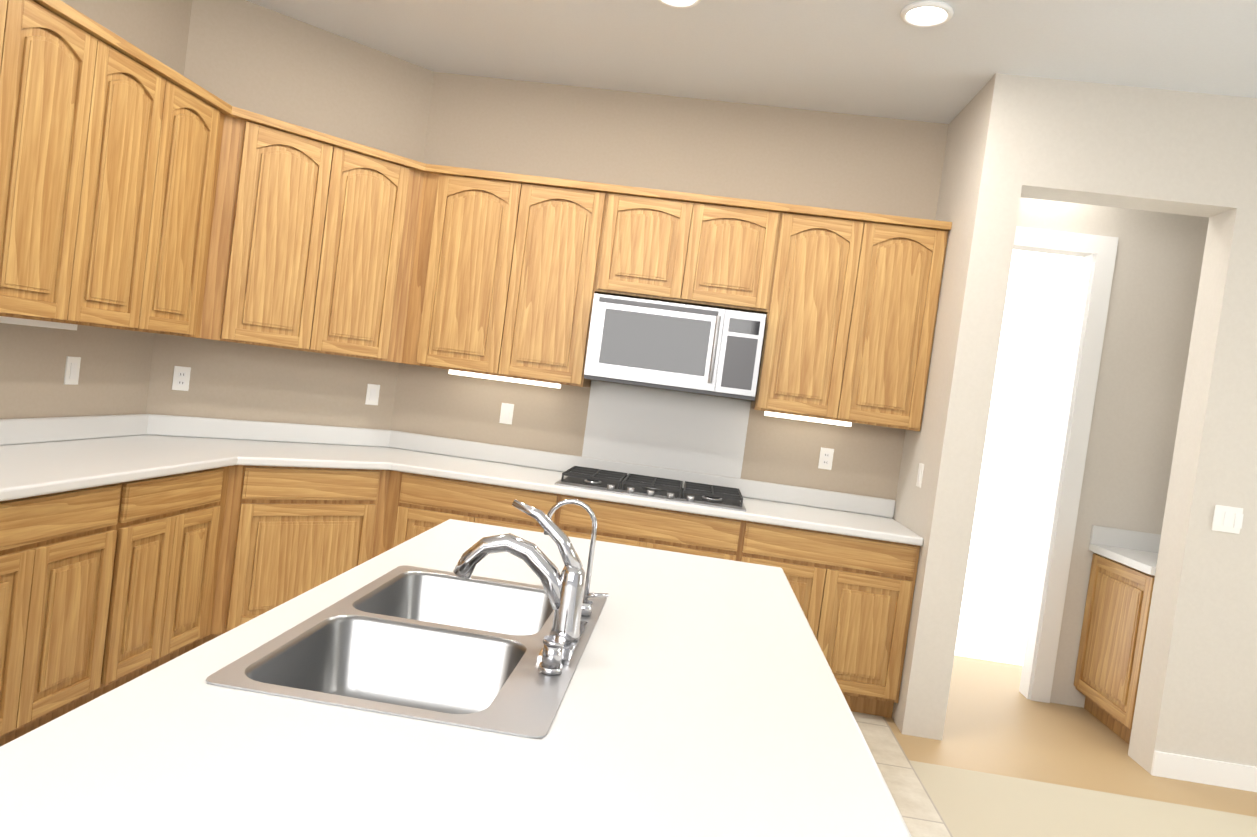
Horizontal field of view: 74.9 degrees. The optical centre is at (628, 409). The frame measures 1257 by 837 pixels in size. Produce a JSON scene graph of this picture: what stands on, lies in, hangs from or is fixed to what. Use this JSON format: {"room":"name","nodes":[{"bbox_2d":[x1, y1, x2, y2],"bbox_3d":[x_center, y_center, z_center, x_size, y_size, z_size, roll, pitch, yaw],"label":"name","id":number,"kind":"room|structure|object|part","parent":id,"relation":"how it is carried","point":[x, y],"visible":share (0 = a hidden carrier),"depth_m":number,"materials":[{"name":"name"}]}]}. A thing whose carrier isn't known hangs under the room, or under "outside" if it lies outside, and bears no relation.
{"room":"kitchen","nodes":[
{"label":"kitchen","id":0,"kind":"room"},
{"bbox_2d":[0,0,1256,773],"bbox_3d":[1.699,0.086,1.638,8.570,3.080,6.520,8,2,5],"label":"wall","id":1,"kind":"structure","parent":0,"point":[1162,184],"depth_m":4.10,"materials":[{"name":"beige paint"}]},
{"bbox_2d":[0,0,31,291],"bbox_3d":[-2.162,-0.845,2.425,0.323,1.054,0.434,8,2,5],"label":"upper cabinet","id":2,"kind":"object","parent":1,"relation":"attached to","point":[15,15],"depth_m":2.62,"materials":[{"name":"brown wood"}]},
{"bbox_2d":[0,0,115,325],"bbox_3d":[-2.133,-0.851,2.772,0.323,1.054,0.495,8,2,5],"label":"upper cabinet","id":3,"kind":"object","parent":1,"relation":"attached to","point":[64,111],"depth_m":2.83,"materials":[{"name":"brown wood"}]},
{"bbox_2d":[0,316,77,330],"label":"under-cabinet lights","id":4,"kind":"object","parent":3,"relation":"attached to","point":[27,322],"depth_m":2.99,"materials":[{"name":"white plastic"}]},
{"bbox_2d":[64,356,80,384],"bbox_3d":[-2.331,-0.164,3.443,0.008,0.117,0.072,8,2,5],"label":"light switch","id":5,"kind":"object","parent":1,"relation":"attached to","point":[72,370],"visible":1,"depth_m":3.44,"materials":[{"name":"white plastic"}]},
{"bbox_2d":[88,36,183,332],"bbox_3d":[-2.101,-0.859,3.149,0.323,1.054,0.494,8,2,5],"label":"upper cabinet","id":6,"kind":"object","parent":1,"relation":"attached to","point":[140,190],"depth_m":3.21,"materials":[{"name":"brown wood"}]},
{"bbox_2d":[172,366,190,390],"bbox_3d":[-2.190,-0.153,4.021,0.072,0.117,0.008,6,2,-40],"label":"electrical outlet","id":7,"kind":"object","parent":1,"relation":"attached to","point":[181,377],"visible":1,"depth_m":4.02,"materials":[{"name":"white plastic"}]},
{"bbox_2d":[152,77,227,337],"bbox_3d":[-2.072,-0.866,3.496,0.323,1.054,0.434,8,2,5],"label":"upper cabinet","id":8,"kind":"object","parent":1,"relation":"attached to","point":[200,126],"depth_m":3.57,"materials":[{"name":"brown wood"}]},
{"bbox_2d":[216,132,331,339],"bbox_3d":[-1.684,-0.813,3.946,0.298,0.887,0.298,8,2,5],"label":"upper cabinet","id":9,"kind":"object","parent":1,"relation":"attached to","point":[278,206],"depth_m":3.92,"materials":[{"name":"brown wood"}]},
{"bbox_2d":[312,156,411,351],"bbox_3d":[-1.373,-0.781,4.211,0.299,0.887,0.299,8,2,5],"label":"upper cabinet","id":10,"kind":"object","parent":1,"relation":"attached to","point":[370,201],"depth_m":4.21,"materials":[{"name":"brown wood"}]},
{"bbox_2d":[365,384,379,404],"bbox_3d":[-1.449,-0.086,4.652,0.072,0.117,0.008,6,2,-40],"label":"light switch","id":11,"kind":"object","parent":1,"relation":"attached to","point":[372,395],"visible":1,"depth_m":4.65,"materials":[{"name":"white plastic"}]},
{"bbox_2d":[412,165,535,377],"bbox_3d":[-0.807,-0.732,4.520,0.506,1.054,0.322,8,2,5],"label":"upper cabinet","id":12,"kind":"object","parent":1,"relation":"attached to","point":[478,226],"depth_m":4.36,"materials":[{"name":"brown wood"}]},
{"bbox_2d":[449,370,560,387],"label":"under-cabinet lights","id":13,"kind":"object","parent":12,"relation":"attached to","point":[455,372],"depth_m":4.48,"materials":[{"name":"white plastic"}]},
{"bbox_2d":[499,403,513,424],"bbox_3d":[-0.695,0.022,4.685,0.072,0.117,0.008,8,2,5],"label":"light switch","id":14,"kind":"object","parent":1,"relation":"attached to","point":[506,413],"visible":1,"depth_m":4.68,"materials":[{"name":"white plastic"}]},
{"bbox_2d":[512,176,607,386],"bbox_3d":[-0.422,-0.681,4.488,0.507,1.054,0.322,8,2,5],"label":"upper cabinet","id":15,"kind":"object","parent":1,"relation":"attached to","point":[566,226],"depth_m":4.32,"materials":[{"name":"brown wood"}]},
{"bbox_2d":[596,184,707,305],"bbox_3d":[0.123,-0.865,4.439,0.513,0.544,0.322,8,2,5],"label":"upper cabinet","id":16,"kind":"object","parent":1,"relation":"attached to","point":[650,246],"depth_m":4.28,"materials":[{"name":"brown wood"}]},
{"bbox_2d":[584,293,765,400],"bbox_3d":[0.248,-0.327,4.380,0.886,0.442,0.438,8,2,5],"label":"over-the-range microwave","id":17,"kind":"object","parent":16,"relation":"attached to","point":[679,347],"visible":1,"depth_m":4.20,"materials":[{"name":"metal"}]},
{"bbox_2d":[582,380,750,477],"bbox_3d":[0.208,0.108,4.610,0.900,0.436,0.006,8,2,5],"label":"backsplash panel","id":18,"kind":"object","parent":1,"relation":"attached to","point":[683,431],"visible":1,"depth_m":4.61,"materials":[{"name":"white metal"}]},
{"bbox_2d":[696,196,783,315],"bbox_3d":[0.516,-0.813,4.407,0.513,0.544,0.322,8,2,5],"label":"upper cabinet","id":19,"kind":"object","parent":1,"relation":"attached to","point":[740,250],"depth_m":4.24,"materials":[{"name":"brown wood"}]},
{"bbox_2d":[751,204,879,421],"bbox_3d":[0.973,-0.495,4.375,0.480,1.054,0.322,8,2,5],"label":"upper cabinet","id":20,"kind":"object","parent":1,"relation":"attached to","point":[813,338],"depth_m":4.21,"materials":[{"name":"brown wood"}]},
{"bbox_2d":[764,411,851,426],"label":"under-cabinet lights","id":21,"kind":"object","parent":20,"relation":"attached to","point":[796,417],"depth_m":4.35,"materials":[{"name":"white plastic"}]},
{"bbox_2d":[818,447,833,469],"bbox_3d":[1.093,0.270,4.539,0.072,0.117,0.008,8,2,5],"label":"electrical outlet","id":22,"kind":"object","parent":1,"relation":"attached to","point":[826,458],"visible":1,"depth_m":4.54,"materials":[{"name":"white plastic"}]},
{"bbox_2d":[852,214,951,430],"bbox_3d":[1.335,-0.446,4.345,0.484,1.054,0.322,8,2,5],"label":"upper cabinet","id":23,"kind":"object","parent":1,"relation":"attached to","point":[907,272],"depth_m":4.18,"materials":[{"name":"brown wood"}]},
{"bbox_2d":[916,463,923,487],"bbox_3d":[1.453,0.326,4.096,0.008,0.117,0.072,8,2,5],"label":"outlet","id":24,"kind":"object","parent":1,"relation":"attached to","point":[920,475],"visible":0.93,"depth_m":4.08,"materials":[{"name":"white plastic"}]},
{"bbox_2d":[1014,226,1118,702],"bbox_3d":[2.111,0.290,4.631,0.825,2.600,0.135,8,2,5],"label":"door frame","id":25,"kind":"structure","parent":1,"relation":"attached to","point":[1070,450],"depth_m":4.55,"materials":[{"name":"white wood"}]},
{"bbox_2d":[1151,751,1256,791],"bbox_3d":[2.641,1.643,3.722,0.503,0.110,0.013,8,2,5],"label":"baseboard","id":26,"kind":"structure","parent":1,"relation":"attached to","point":[1205,771],"depth_m":3.71,"materials":[{"name":"white"}]},
{"bbox_2d":[1211,505,1243,533],"bbox_3d":[2.697,0.493,3.696,0.124,0.117,0.008,8,2,5],"label":"light switch","id":27,"kind":"object","parent":1,"relation":"attached to","point":[1228,519],"visible":1,"depth_m":3.69,"materials":[{"name":"white plastic"}]},
{"bbox_2d":[246,0,1256,123],"bbox_3d":[1.934,-1.496,1.928,8.570,0.100,7.200,8,2,5],"label":"ceiling","id":28,"kind":"structure","parent":0,"point":[878,58],"depth_m":3.74,"materials":[{"name":"paint"}]},
{"bbox_2d":[658,0,700,7],"bbox_3d":[0.204,-1.711,3.385,0.202,0.026,0.202,8,2,5],"label":"recessed light","id":29,"kind":"object","parent":28,"relation":"in","point":[682,3],"visible":0.98,"depth_m":3.45,"materials":[{"name":"white"}]},
{"bbox_2d":[900,1,953,26],"bbox_3d":[1.190,-1.579,3.274,0.202,0.026,0.202,8,2,5],"label":"recessed light","id":30,"kind":"object","parent":28,"relation":"in","point":[927,13],"visible":0.98,"depth_m":3.27,"materials":[{"name":"white"}]},
{"bbox_2d":[851,711,952,836],"bbox_3d":[-0.874,1.338,1.479,3.840,0.060,6.720,8,2,5],"label":"floor","id":31,"kind":"structure","parent":0,"point":[919,811],"depth_m":3.35,"materials":[{"name":"beige tile"}]},
{"bbox_2d":[0,479,143,746],"bbox_3d":[-2.199,0.657,2.663,0.608,0.876,0.816,8,2,5],"label":"base cabinet","id":32,"kind":"object","parent":31,"relation":"on","point":[104,589],"depth_m":2.74,"materials":[{"name":"brown wood"}]},
{"bbox_2d":[0,414,299,500],"bbox_3d":[-1.954,0.164,3.047,0.900,0.141,1.710,8,2,5],"label":"countertop","id":33,"kind":"structure","parent":32,"relation":"on","point":[43,456],"depth_m":3.35,"materials":[{"name":"white stone"}]},
{"bbox_2d":[124,466,231,683],"bbox_3d":[-2.147,0.645,3.277,0.608,0.876,0.696,8,2,5],"label":"base cabinet","id":34,"kind":"object","parent":31,"relation":"on","point":[182,519],"depth_m":3.33,"materials":[{"name":"brown wood"}]},
{"bbox_2d":[220,497,379,624],"bbox_3d":[-1.543,0.733,3.908,0.458,0.466,0.458,8,2,5],"label":"base cabinet","id":35,"kind":"object","parent":31,"relation":"on","point":[278,552],"depth_m":3.84,"materials":[{"name":"brown wood"}]},
{"bbox_2d":[388,472,575,549],"bbox_3d":[-0.733,0.795,4.401,0.876,0.876,0.608,8,2,5],"label":"base cabinet","id":36,"kind":"object","parent":31,"relation":"on","point":[423,502],"depth_m":4.10,"materials":[{"name":"brown wood"}]},
{"bbox_2d":[572,497,759,563],"bbox_3d":[0.080,0.903,4.335,1.050,0.876,0.608,8,2,5],"label":"base cabinet","id":37,"kind":"object","parent":31,"relation":"on","point":[619,523],"depth_m":4.02,"materials":[{"name":"brown wood"}]},
{"bbox_2d":[756,523,919,717],"bbox_3d":[0.905,1.013,4.267,0.900,0.876,0.608,8,2,5],"label":"base cabinet","id":38,"kind":"object","parent":31,"relation":"on","point":[855,594],"depth_m":3.95,"materials":[{"name":"brown wood"}]},
{"bbox_2d":[140,414,923,545],"bbox_3d":[-0.445,0.329,4.091,3.756,0.141,1.158,8,2,5],"label":"countertop","id":39,"kind":"structure","parent":38,"relation":"on","point":[320,446],"depth_m":4.41,"materials":[{"name":"white stone"}]},
{"bbox_2d":[554,466,745,511],"bbox_3d":[0.129,0.403,4.301,0.950,0.050,0.550,8,2,5],"label":"gas cooktop","id":40,"kind":"object","parent":39,"relation":"in","point":[701,494],"visible":1,"depth_m":4.20,"materials":[{"name":"metal"}]},
{"bbox_3d":[-0.487,0.928,1.147,0.640,0.875,3.300,8,2,5],"label":"cabinet","id":41,"kind":"object","parent":31,"relation":"on","visible":0},
{"bbox_2d":[0,519,911,836],"bbox_3d":[-0.190,0.473,1.125,1.150,0.103,3.364,8,2,5],"label":"countertop","id":42,"kind":"structure","parent":41,"relation":"on","point":[704,697],"depth_m":1.17,"materials":[{"name":"white stone"}]},
{"bbox_2d":[206,565,606,738],"bbox_3d":[-0.366,0.529,1.671,0.540,0.174,0.860,8,2,5],"label":"double-bowl sink","id":43,"kind":"object","parent":42,"relation":"in","point":[439,646],"visible":0.58,"depth_m":1.65,"materials":[{"name":"silver metal"}]},
{"bbox_2d":[453,499,587,664],"bbox_3d":[-0.218,0.323,1.674,0.278,0.274,0.260,8,2,5],"label":"faucet","id":44,"kind":"object","parent":42,"relation":"on","point":[564,590],"visible":0.98,"depth_m":1.65,"materials":[{"name":"silver metal"}]},
{"bbox_3d":[-0.139,0.447,1.494,0.043,0.060,0.044,8,2,5],"label":"sink air gap cap","id":45,"kind":"part","parent":42,"relation":"part of","materials":[{"name":"silver metal"}]},
{"bbox_2d":[544,499,608,616],"bbox_3d":[-0.118,0.336,1.882,0.167,0.261,0.036,8,2,5],"label":"filter faucet","id":46,"kind":"object","parent":42,"relation":"on","point":[587,604],"visible":0.75,"depth_m":1.88,"materials":[{"name":"silver metal"}]},
{"bbox_2d":[884,655,1256,816],"bbox_3d":[3.635,1.838,4.411,4.730,0.060,2.100,8,2,5],"label":"floor","id":47,"kind":"structure","parent":0,"point":[997,722],"depth_m":3.88,"materials":[{"name":"beige"}]},
{"bbox_2d":[1074,525,1160,743],"bbox_3d":[2.686,1.176,4.232,0.428,1.016,0.626,8,2,5],"label":"base cabinet","id":48,"kind":"object","parent":47,"relation":"on","point":[1115,620],"visible":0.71,"depth_m":4.25,"materials":[{"name":"brown wood"}]},
{"bbox_2d":[909,760,1256,836],"bbox_3d":[3.312,1.914,0.575,4.730,0.060,5.600,8,2,5],"label":"floor carpet","id":49,"kind":"object","parent":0,"point":[969,803],"visible":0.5,"depth_m":3.28,"materials":[{"name":"beige carpet"}]},
{"label":"outside","id":50,"kind":"structure","parent":0,"visible":0},
{"bbox_2d":[954,249,1082,664],"bbox_3d":[2.258,0.047,5.254,1.700,3.080,0.020,8,2,5],"label":"doorway","id":51,"kind":"structure","parent":50,"point":[1027,391],"depth_m":5.23,"materials":[{"name":"white"}]}
]}

